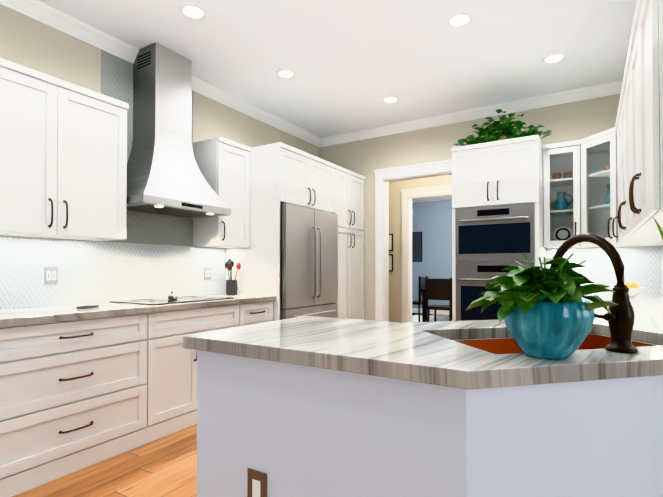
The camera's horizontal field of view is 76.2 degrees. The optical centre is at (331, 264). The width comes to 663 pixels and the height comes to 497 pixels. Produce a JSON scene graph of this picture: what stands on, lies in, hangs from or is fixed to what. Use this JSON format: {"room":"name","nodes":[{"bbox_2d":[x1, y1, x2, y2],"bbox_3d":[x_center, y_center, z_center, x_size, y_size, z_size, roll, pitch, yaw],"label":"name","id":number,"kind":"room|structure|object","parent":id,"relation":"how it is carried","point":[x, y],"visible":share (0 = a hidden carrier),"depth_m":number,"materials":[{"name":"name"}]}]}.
{"room":"kitchen","nodes":[
{"label":"kitchen","id":0,"kind":"room"},
{"bbox_2d":[0,5,318,308],"bbox_3d":[-2.334,-0.268,2.248,0.140,2.870,8.320,0,-1,31],"label":"wall","id":1,"kind":"structure","parent":0,"point":[28,42],"depth_m":3.02,"materials":[{"name":"beige paint"}]},
{"bbox_2d":[0,58,128,240],"bbox_3d":[-1.790,-0.654,2.647,0.364,0.950,0.910,0,-1,31],"label":"upper cabinet","id":2,"kind":"object","parent":1,"relation":"attached to","point":[63,159],"visible":1,"depth_m":2.58,"materials":[{"name":"white wood"}]},
{"bbox_2d":[0,50,224,308],"bbox_3d":[-1.915,-0.665,2.799,0.004,1.875,3.290,0,-1,31],"label":"backsplash","id":3,"kind":"structure","parent":1,"relation":"attached to","point":[154,256],"depth_m":3.25,"materials":[{"name":"tile"}]},
{"bbox_2d":[44,267,57,284],"bbox_3d":[-1.881,0.073,2.835,0.007,0.120,0.080,0,-1,31],"label":"outlet","id":4,"kind":"object","parent":3,"relation":"attached to","point":[50,275],"visible":1,"depth_m":2.83,"materials":[{"name":"grey plastic"}]},
{"bbox_2d":[204,267,210,279],"bbox_3d":[-1.171,0.086,3.995,0.007,0.120,0.080,0,-1,31],"label":"electrical outlet","id":5,"kind":"object","parent":3,"relation":"attached to","point":[207,273],"visible":1,"depth_m":3.99,"materials":[{"name":"grey plastic"}]},
{"bbox_2d":[0,0,319,146],"bbox_3d":[-2.272,-1.657,2.155,0.078,0.095,8.200,0,-1,31],"label":"crown molding","id":6,"kind":"structure","parent":1,"relation":"attached to","point":[45,14],"depth_m":3.19,"materials":[{"name":"white wood"}]},
{"bbox_2d":[127,42,231,218],"bbox_3d":[-1.276,-1.053,3.368,0.496,1.275,0.830,0,-1,31],"label":"range hood","id":7,"kind":"object","parent":1,"relation":"attached to","point":[165,177],"visible":0.88,"depth_m":3.28,"materials":[{"name":"silver metal"}]},
{"bbox_2d":[193,137,250,247],"bbox_3d":[-1.004,-0.640,3.931,0.364,0.950,0.401,0,-1,31],"label":"upper cabinet","id":8,"kind":"object","parent":1,"relation":"attached to","point":[223,164],"visible":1,"depth_m":3.81,"materials":[{"name":"white wood"}]},
{"bbox_2d":[12,314,448,496],"bbox_3d":[2.587,1.208,3.723,7.300,0.050,16.000,0,-1,31],"label":"floor","id":9,"kind":"structure","parent":0,"point":[165,466],"depth_m":2.34,"materials":[{"name":"brown wood"}]},
{"bbox_2d":[0,314,159,496],"bbox_3d":[-1.683,0.740,2.567,0.615,0.860,0.962,0,-1,31],"label":"base cabinet","id":10,"kind":"object","parent":9,"relation":"on","point":[80,389],"depth_m":2.37,"materials":[{"name":"white wood"}]},
{"bbox_2d":[0,294,275,329],"bbox_3d":[-1.635,0.291,2.617,0.649,0.040,3.288,0,-1,31],"label":"countertop","id":11,"kind":"structure","parent":10,"relation":"on","point":[36,315],"depth_m":2.61,"materials":[{"name":"grey stone"}]},
{"bbox_2d":[76,304,98,308],"bbox_3d":[-1.519,0.261,2.635,0.040,0.018,0.140,0,-1,11],"label":"remote","id":12,"kind":"object","parent":11,"relation":"on","point":[86,306],"visible":1,"depth_m":2.61,"materials":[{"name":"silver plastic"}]},
{"bbox_2d":[109,296,233,304],"bbox_3d":[-1.220,0.273,3.296,0.520,0.008,0.760,0,-1,31],"label":"cooktop","id":13,"kind":"object","parent":11,"relation":"in","point":[164,300],"visible":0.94,"depth_m":3.18,"materials":[{"name":"black glass"}]},
{"bbox_2d":[168,291,176,298],"bbox_3d":[-1.246,0.240,3.312,0.068,0.060,0.068,0,-1,31],"label":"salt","id":14,"kind":"object","parent":13,"relation":"on","point":[172,295],"visible":0.98,"depth_m":3.29,"materials":[{"name":"silver metal"}]},
{"bbox_2d":[225,258,240,294],"bbox_3d":[-0.942,0.112,3.964,0.148,0.345,0.135,0,-1,31],"label":"utensil crock","id":15,"kind":"object","parent":11,"relation":"on","point":[231,287],"visible":1,"depth_m":3.93,"materials":[{"name":"grey ceramic"}]},
{"bbox_2d":[160,302,247,437],"bbox_3d":[-1.226,0.748,3.314,0.615,0.860,0.912,0,-1,31],"label":"base cabinet","id":16,"kind":"object","parent":9,"relation":"on","point":[178,364],"depth_m":3.01,"materials":[{"name":"white wood"}]},
{"bbox_2d":[248,302,272,324],"bbox_3d":[-0.922,0.754,3.810,0.615,0.860,0.500,0,-1,31],"label":"base cabinet","id":17,"kind":"object","parent":9,"relation":"on","point":[258,312],"depth_m":3.71,"materials":[{"name":"white wood"}]},
{"bbox_2d":[225,142,364,320],"bbox_3d":[-0.303,0.043,4.735,0.714,2.300,1.708,0,-1,31],"label":"tall cabinet","id":18,"kind":"object","parent":9,"relation":"on","point":[280,172],"visible":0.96,"depth_m":4.11,"materials":[{"name":"white wood"}]},
{"bbox_2d":[280,202,337,319],"bbox_3d":[-0.447,0.311,4.404,0.763,1.756,0.929,0,-1,31],"label":"fridge","id":19,"kind":"object","parent":9,"relation":"on","point":[308,261],"visible":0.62,"depth_m":4.14,"materials":[{"name":"silver metal"}]},
{"bbox_2d":[197,352,662,496],"bbox_3d":[1.243,0.726,2.553,1.612,0.889,3.792,0,-1,31],"label":"base cabinet","id":20,"kind":"object","parent":9,"relation":"on","point":[308,406],"depth_m":1.02,"materials":[{"name":"white paint"}]},
{"bbox_2d":[247,468,266,496],"bbox_3d":[-0.215,0.654,1.218,0.070,0.115,0.007,0,-1,31],"label":"outlet","id":21,"kind":"object","parent":20,"relation":"attached to","point":[256,483],"visible":1,"depth_m":1.22,"materials":[{"name":"brown metal"}]},
{"bbox_2d":[183,292,662,419],"bbox_3d":[1.223,0.260,2.554,1.644,0.040,3.824,0,-1,31],"label":"countertop","id":22,"kind":"structure","parent":20,"relation":"on","point":[483,356],"depth_m":1.07,"materials":[{"name":"grey stone"}]},
{"bbox_2d":[466,253,617,358],"bbox_3d":[0.511,0.099,1.046,0.328,0.249,0.344,0,-1,31],"label":"plant pot","id":23,"kind":"object","parent":22,"relation":"on","point":[545,313],"visible":1,"depth_m":0.98,"materials":[{"name":"teal ceramic"}]},
{"bbox_2d":[456,334,657,353],"bbox_3d":[0.723,0.360,1.356,0.825,0.180,0.825,0,-1,31],"label":"sink","id":24,"kind":"object","parent":22,"relation":"in","point":[492,343],"depth_m":1.55,"materials":[{"name":"orange metal"}]},
{"bbox_2d":[550,233,637,352],"bbox_3d":[0.719,0.067,1.181,0.215,0.316,0.263,0,-1,31],"label":"faucet","id":25,"kind":"object","parent":22,"relation":"on","point":[620,318],"visible":0.92,"depth_m":1.09,"materials":[{"name":"brown metal"}]},
{"bbox_2d":[608,283,644,296],"bbox_3d":[2.268,0.192,3.249,0.246,0.110,0.246,0,-1,31],"label":"fruit bowl","id":26,"kind":"object","parent":22,"relation":"on","point":[634,289],"visible":0.4,"depth_m":3.18,"materials":[{"name":"white ceramic"}]},
{"bbox_2d":[653,217,662,298],"bbox_3d":[1.160,-0.018,1.301,0.285,0.489,0.252,0,-1,31],"label":"snake plant","id":27,"kind":"object","parent":22,"relation":"on","point":[660,229],"visible":1,"depth_m":1.33,"materials":[{"name":"green plant"}]},
{"bbox_2d":[412,315,451,321],"bbox_3d":[2.877,1.226,8.411,3.500,0.012,2.700,0,-1,31],"label":"rug","id":28,"kind":"object","parent":9,"relation":"on","point":[431,318],"visible":0.14,"depth_m":9.67,"materials":[{"name":"grey fabric"}]},
{"bbox_2d":[412,276,427,321],"bbox_3d":[1.652,0.733,8.522,0.460,1.000,0.460,0,-1,31],"label":"dining chair","id":29,"kind":"object","parent":28,"relation":"on","point":[421,286],"visible":0.29,"depth_m":8.26,"materials":[{"name":"black wood"}]},
{"bbox_2d":[419,288,451,321],"bbox_3d":[2.638,0.707,8.505,1.100,1.050,2.000,0,-1,31],"label":"dining table","id":30,"kind":"object","parent":28,"relation":"on","point":[424,314],"visible":0.08,"depth_m":7.95,"materials":[{"name":"black wood"}]},
{"bbox_2d":[425,277,451,321],"bbox_3d":[1.933,0.721,7.353,0.460,1.000,0.460,0,-1,31],"label":"dining chair","id":31,"kind":"object","parent":9,"relation":"on","point":[438,289],"visible":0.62,"depth_m":7.17,"materials":[{"name":"black wood"}]},
{"bbox_2d":[451,135,545,320],"bbox_3d":[1.635,0.036,4.104,0.750,2.300,0.762,0,-1,31],"label":"tall cabinet","id":32,"kind":"object","parent":9,"relation":"on","point":[497,210],"visible":0.67,"depth_m":3.84,"materials":[{"name":"white wood"}]},
{"bbox_2d":[454,109,551,145],"bbox_3d":[1.595,-1.284,3.974,0.868,0.334,0.543,0,-1,31],"label":"potted plant","id":33,"kind":"object","parent":32,"relation":"on","point":[488,133],"visible":0.77,"depth_m":3.95,"materials":[{"name":"green plant"}]},
{"bbox_2d":[39,0,636,202],"bbox_3d":[1.153,-1.720,3.518,9.500,0.060,14.100,0,-1,31],"label":"ceiling","id":34,"kind":"structure","parent":0,"point":[351,64],"depth_m":3.31,"materials":[{"name":"white paint"}]},
{"bbox_2d":[179,3,206,19],"bbox_3d":[-0.930,-1.695,2.834,0.176,0.004,0.176,0,-1,31],"label":"recessed light","id":35,"kind":"object","parent":34,"relation":"in","point":[193,11],"visible":1,"depth_m":2.83,"materials":[{"name":"white"}]},
{"bbox_2d":[276,69,295,77],"bbox_3d":[-0.404,-1.685,3.732,0.176,0.004,0.176,0,-1,31],"label":"recessed light","id":36,"kind":"object","parent":34,"relation":"in","point":[285,73],"visible":1,"depth_m":3.73,"materials":[{"name":"white"}]},
{"bbox_2d":[382,96,398,102],"bbox_3d":[0.601,-1.679,4.301,0.176,0.004,0.176,0,-1,31],"label":"recessed light","id":37,"kind":"object","parent":34,"relation":"in","point":[390,99],"visible":1,"depth_m":4.30,"materials":[{"name":"white"}]},
{"bbox_2d":[446,12,472,27],"bbox_3d":[0.887,-1.694,2.930,0.176,0.004,0.176,0,-1,31],"label":"recessed light","id":38,"kind":"object","parent":34,"relation":"in","point":[457,20],"visible":1,"depth_m":2.93,"materials":[{"name":"white"}]},
{"bbox_2d":[542,53,565,63],"bbox_3d":[1.822,-1.688,3.460,0.176,0.004,0.176,0,-1,31],"label":"recessed light","id":39,"kind":"object","parent":34,"relation":"in","point":[553,58],"visible":1,"depth_m":3.46,"materials":[{"name":"white"}]},
{"bbox_2d":[389,175,451,322],"bbox_3d":[1.705,-0.226,6.224,5.800,2.870,0.120,0,-1,31],"label":"wall","id":40,"kind":"structure","parent":0,"point":[395,230],"depth_m":6.57,"materials":[{"name":"beige paint"}]},
{"bbox_2d":[389,234,392,250],"bbox_3d":[0.866,-0.346,6.655,0.220,0.270,0.021,0,-1,31],"label":"framed picture","id":41,"kind":"object","parent":40,"relation":"attached to","point":[390,242],"visible":0.32,"depth_m":6.61,"materials":[{"name":"black"}]},
{"bbox_2d":[389,254,392,271],"bbox_3d":[0.866,-0.026,6.652,0.220,0.270,0.021,0,-1,31],"label":"framed picture","id":42,"kind":"object","parent":40,"relation":"attached to","point":[390,262],"visible":0.32,"depth_m":6.60,"materials":[{"name":"black"}]},
{"bbox_2d":[401,185,451,322],"bbox_3d":[1.726,0.026,6.189,1.454,2.365,0.154,0,-1,31],"label":"door frame","id":43,"kind":"structure","parent":40,"relation":"attached to","point":[409,196],"depth_m":6.47,"materials":[{"name":"white wood"}]},
{"bbox_2d":[412,200,451,307],"bbox_3d":[3.746,-0.185,10.134,7.240,2.870,0.120,0,-1,31],"label":"wall","id":44,"kind":"structure","parent":0,"point":[432,221],"depth_m":10.76,"materials":[{"name":"blue paint"}]},
{"bbox_2d":[412,232,421,261],"bbox_3d":[2.131,-0.460,11.041,0.500,0.780,0.021,0,-1,31],"label":"framed picture","id":45,"kind":"object","parent":44,"relation":"attached to","point":[416,246],"visible":0.61,"depth_m":10.97,"materials":[{"name":"black"}]},
{"bbox_2d":[412,308,448,314],"bbox_3d":[3.711,1.184,10.062,7.000,0.130,0.015,0,-1,31],"label":"baseboard","id":46,"kind":"structure","parent":44,"relation":"attached to","point":[441,312],"depth_m":10.69,"materials":[{"name":"white wood"}]},
{"bbox_2d":[319,94,640,320],"bbox_3d":[1.405,-0.241,4.767,3.890,2.870,0.120,0,-1,31],"label":"wall","id":47,"kind":"structure","parent":0,"point":[565,122],"depth_m":4.90,"materials":[{"name":"beige paint"}]},
{"bbox_2d":[374,159,451,321],"bbox_3d":[1.077,0.013,4.945,1.204,2.365,0.154,0,-1,31],"label":"door frame","id":48,"kind":"structure","parent":47,"relation":"attached to","point":[384,177],"depth_m":5.16,"materials":[{"name":"white wood"}]},
{"bbox_2d":[320,80,622,146],"bbox_3d":[1.401,-1.630,4.668,3.540,0.095,0.078,0,-1,31],"label":"crown molding","id":49,"kind":"structure","parent":47,"relation":"attached to","point":[611,88],"depth_m":4.52,"materials":[{"name":"white wood"}]},
{"bbox_2d":[543,140,580,247],"bbox_3d":[2.184,-0.640,3.997,0.300,0.950,0.379,0,-1,31],"label":"upper cabinet","id":50,"kind":"object","parent":47,"relation":"attached to","point":[562,191],"visible":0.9,"depth_m":3.93,"materials":[{"name":"white wood"}]},
{"bbox_2d":[546,246,655,292],"bbox_3d":[2.530,0.047,4.003,0.878,0.418,0.004,0,-1,31],"label":"backsplash","id":51,"kind":"structure","parent":47,"relation":"attached to","point":[639,263],"depth_m":3.93,"materials":[{"name":"tile"}]},
{"bbox_3d":[2.095,-0.268,2.282,0.120,2.870,3.400,0,-1,31],"label":"wall","id":52,"kind":"structure","parent":0,"visible":0},
{"bbox_2d":[580,127,662,247],"bbox_3d":[2.511,-0.643,3.666,0.599,0.950,0.599,0,-1,31],"label":"upper cabinet","id":53,"kind":"object","parent":52,"relation":"attached to","point":[599,196],"visible":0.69,"depth_m":3.73,"materials":[{"name":"white wood"}]},
{"bbox_2d":[612,112,662,242],"bbox_3d":[2.329,-0.649,3.157,0.377,0.950,0.450,0,-1,31],"label":"upper cabinet","id":54,"kind":"object","parent":52,"relation":"attached to","point":[618,126],"visible":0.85,"depth_m":3.32,"materials":[{"name":"white wood"}]},
{"bbox_2d":[618,60,661,239],"bbox_3d":[1.977,-0.655,2.581,0.377,0.950,0.898,0,-1,31],"label":"upper cabinet","id":55,"kind":"object","parent":52,"relation":"attached to","point":[624,210],"visible":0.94,"depth_m":2.61,"materials":[{"name":"white wood"}]},
{"bbox_2d":[627,0,662,229],"bbox_3d":[1.507,-0.663,1.813,0.377,0.950,0.898,0,-1,31],"label":"upper cabinet","id":56,"kind":"object","parent":52,"relation":"attached to","point":[645,55],"visible":1,"depth_m":1.76,"materials":[{"name":"white wood"}]},
{"bbox_2d":[656,245,662,293],"bbox_3d":[2.042,0.029,2.311,0.004,0.418,3.400,0,-1,31],"label":"backsplash","id":57,"kind":"structure","parent":52,"relation":"attached to","point":[659,249],"depth_m":3.76,"materials":[{"name":"tile"}]}
]}

